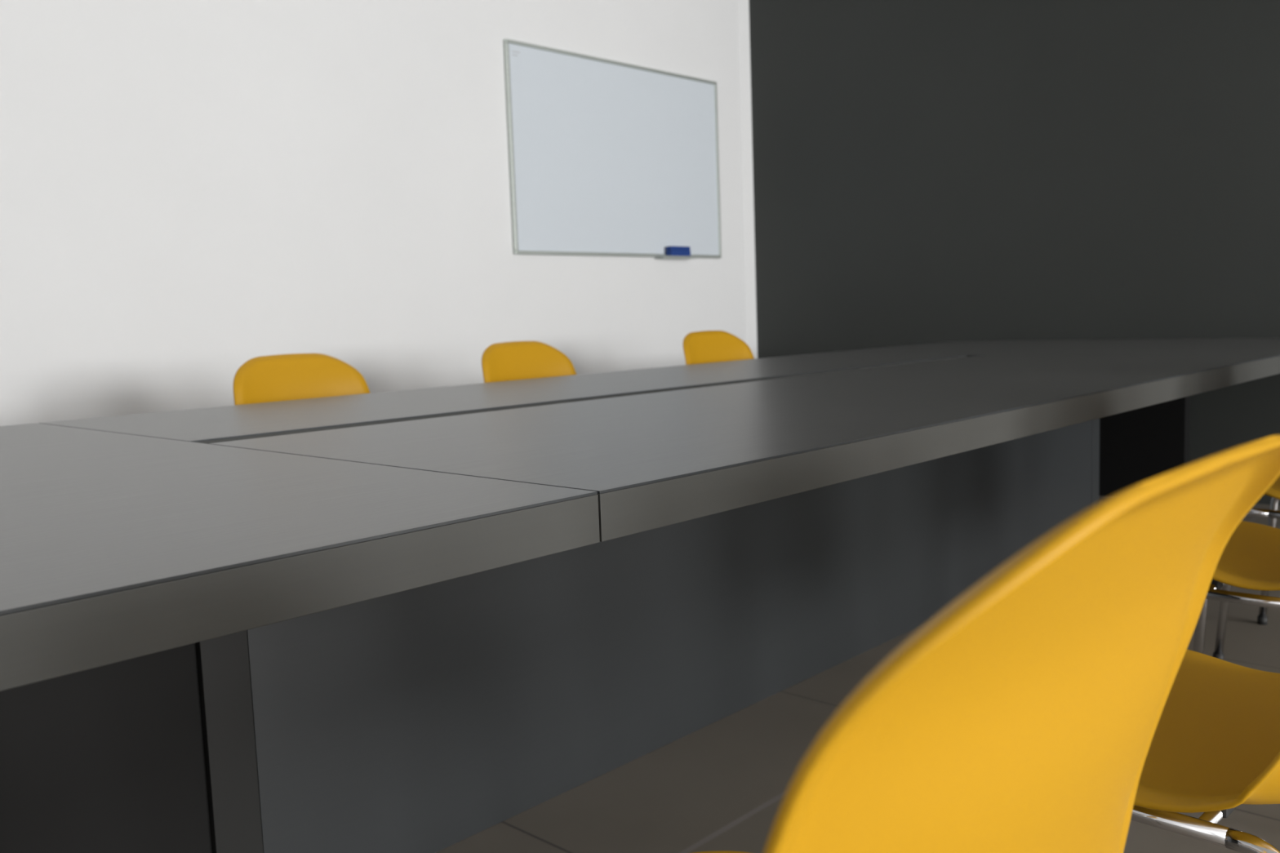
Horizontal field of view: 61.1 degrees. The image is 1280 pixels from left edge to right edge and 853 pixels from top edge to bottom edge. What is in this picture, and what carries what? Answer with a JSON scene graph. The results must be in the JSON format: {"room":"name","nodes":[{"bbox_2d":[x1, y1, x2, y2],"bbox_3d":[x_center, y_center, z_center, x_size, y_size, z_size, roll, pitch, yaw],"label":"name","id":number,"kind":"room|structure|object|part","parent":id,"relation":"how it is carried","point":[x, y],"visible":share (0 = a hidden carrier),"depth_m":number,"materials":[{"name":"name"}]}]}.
{"room":"conference room","nodes":[
{"label":"conference room","id":0,"kind":"room"},
{"bbox_2d":[0,0,746,426],"bbox_3d":[-2.581,-0.902,3.299,0.150,3.200,9.720,4,8,43],"label":"wall","id":1,"kind":"structure","parent":0,"point":[192,192],"depth_m":4.43,"materials":[{"name":"white paint"}]},
{"bbox_2d":[502,38,721,258],"bbox_3d":[-0.086,-1.422,5.799,0.023,1.016,1.588,4,8,43],"label":"whiteboard","id":2,"kind":"object","parent":1,"relation":"attached to","point":[607,157],"visible":1,"depth_m":5.70,"materials":[{"name":"white ceramic"}]},
{"bbox_2d":[653,255,697,258],"bbox_3d":[0.201,-0.950,6.094,0.082,0.012,0.275,4,8,43],"label":"tray","id":3,"kind":"object","parent":2,"relation":"attached to","point":[665,256],"visible":1,"depth_m":6.06,"materials":[{"name":"metal"}]},
{"bbox_2d":[666,245,690,256],"bbox_3d":[0.215,-0.979,6.091,0.044,0.062,0.164,4,8,43],"label":"eraser","id":4,"kind":"object","parent":3,"relation":"on","point":[671,250],"visible":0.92,"depth_m":6.06,"materials":[{"name":"blue plastic"}]},
{"bbox_2d":[737,0,757,359],"bbox_3d":[0.660,-1.361,6.613,0.004,3.200,0.105,4,8,43],"label":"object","id":5,"kind":"structure","parent":1,"relation":"attached to","point":[743,5],"depth_m":6.59,"materials":[{"name":"white paint"}]},
{"bbox_2d":[435,496,1279,852],"bbox_3d":[2.161,1.027,-0.920,13.000,0.100,9.720,4,8,43],"label":"floor","id":6,"kind":"structure","parent":0,"point":[722,785],"depth_m":2.17,"materials":[{"name":"grey tile"}]},
{"bbox_2d":[232,353,370,404],"bbox_3d":[-0.860,0.219,3.213,0.546,0.869,0.521,3,8,39],"label":"shell chair","id":7,"kind":"object","parent":6,"relation":"on","point":[291,376],"visible":0.22,"depth_m":3.31,"materials":[{"name":"yellow plastic"}]},
{"bbox_2d":[481,341,576,382],"bbox_3d":[-0.237,0.128,3.872,0.546,0.869,0.521,3,8,39],"label":"shell chair","id":8,"kind":"object","parent":6,"relation":"on","point":[513,360],"visible":0.23,"depth_m":3.98,"materials":[{"name":"yellow plastic"}]},
{"bbox_2d":[0,337,1279,852],"bbox_3d":[0.338,0.254,3.035,1.856,0.750,5.940,4,8,43],"label":"conference table","id":9,"kind":"object","parent":6,"relation":"on","point":[419,620],"visible":0.98,"depth_m":1.89,"materials":[{"name":"grey laminate"}]},
{"bbox_3d":[-1.028,0.436,2.036,1.107,0.690,0.075,4,8,43],"label":"leg","id":10,"kind":"part","parent":9,"relation":"part of","materials":[{"name":"black laminate"}]},
{"bbox_3d":[0.556,0.288,2.923,0.020,0.690,3.401,4,8,43],"label":"modesty panel","id":11,"kind":"part","parent":9,"relation":"part of","materials":[{"name":"grey laminate"}]},
{"bbox_3d":[1.349,0.091,4.549,1.107,0.690,0.072,4,8,43],"label":"leg","id":12,"kind":"part","parent":9,"relation":"part of","materials":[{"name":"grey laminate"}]},
{"bbox_3d":[2.103,-0.019,5.346,1.107,0.690,0.070,4,8,43],"label":"leg","id":13,"kind":"part","parent":9,"relation":"part of","materials":[{"name":"black"}]},
{"bbox_2d":[682,330,754,364],"bbox_3d":[0.503,0.021,4.655,0.546,0.869,0.521,3,8,43],"label":"shell chair","id":14,"kind":"object","parent":6,"relation":"on","point":[704,346],"visible":0.26,"depth_m":4.77,"materials":[{"name":"yellow plastic"}]},
{"bbox_2d":[692,434,1279,852],"bbox_3d":[0.086,0.437,0.720,0.546,0.882,0.521,4,8,44],"label":"shell chair","id":15,"kind":"object","parent":6,"relation":"on","point":[1024,716],"visible":1,"depth_m":0.47,"materials":[{"name":"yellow plastic"}]},
{"bbox_2d":[1130,649,1279,852],"bbox_3d":[0.700,0.357,1.280,0.546,0.882,0.521,4,8,45],"label":"shell chair","id":16,"kind":"object","parent":6,"relation":"on","point":[1214,749],"visible":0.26,"depth_m":1.26,"materials":[{"name":"yellow plastic"}]},
{"bbox_3d":[0.531,0.416,1.181,0.200,0.021,0.021,4,8,45],"label":"rail","id":17,"kind":"part","parent":16,"relation":"part of","materials":[{"name":"silver metal"}]},
{"bbox_3d":[0.627,0.405,1.175,0.024,0.025,0.032,4,8,45],"label":"seat mount","id":18,"kind":"part","parent":16,"relation":"part of","materials":[{"name":"black rubber"}]},
{"bbox_3d":[0.648,0.612,1.081,0.027,0.398,0.128,-6,7,-36],"label":"leg","id":19,"kind":"part","parent":16,"relation":"part of","materials":[{"name":"silver metal"}]},
{"bbox_2d":[1193,520,1279,653],"bbox_3d":[1.269,0.254,2.078,0.546,0.882,0.521,4,8,43],"label":"shell chair","id":20,"kind":"object","parent":6,"relation":"on","point":[1250,559],"visible":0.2,"depth_m":2.08,"materials":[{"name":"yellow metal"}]},
{"bbox_3d":[1.264,0.454,2.385,0.030,0.397,0.118,-6,7,-37],"label":"leg","id":21,"kind":"part","parent":20,"relation":"part of","materials":[{"name":"silver metal"}]},
{"bbox_3d":[1.094,0.295,2.068,0.024,0.025,0.032,4,8,43],"label":"seat mount","id":22,"kind":"part","parent":20,"relation":"part of","materials":[{"name":"silver metal"}]},
{"bbox_3d":[1.103,0.314,1.973,0.200,0.021,0.021,4,8,43],"label":"rail","id":23,"kind":"part","parent":20,"relation":"part of","materials":[{"name":"silver metal"}]},
{"bbox_2d":[1213,475,1279,660],"bbox_3d":[1.817,0.164,2.759,0.546,0.882,0.521,4,8,43],"label":"shell chair","id":24,"kind":"object","parent":6,"relation":"on","point":[1273,513],"visible":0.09,"depth_m":2.80,"materials":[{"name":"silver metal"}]},
{"bbox_3d":[1.539,0.404,2.777,0.118,0.397,0.030,2,7,33],"label":"leg","id":25,"kind":"part","parent":24,"relation":"part of","materials":[{"name":"silver metal"}]},
{"bbox_3d":[1.812,0.364,3.067,0.030,0.397,0.118,-6,7,-37],"label":"leg","id":26,"kind":"part","parent":24,"relation":"part of","materials":[{"name":"silver metal"}]},
{"bbox_3d":[1.651,0.223,2.654,0.200,0.021,0.021,4,8,43],"label":"rail","id":27,"kind":"part","parent":24,"relation":"part of","materials":[{"name":"silver metal"}]},
{"bbox_2d":[748,0,1279,506],"bbox_3d":[5.429,-1.085,2.317,12.850,3.200,0.150,4,8,43],"label":"wall","id":28,"kind":"structure","parent":0,"point":[925,171],"depth_m":5.49,"materials":[{"name":"grey paint"}]}
]}

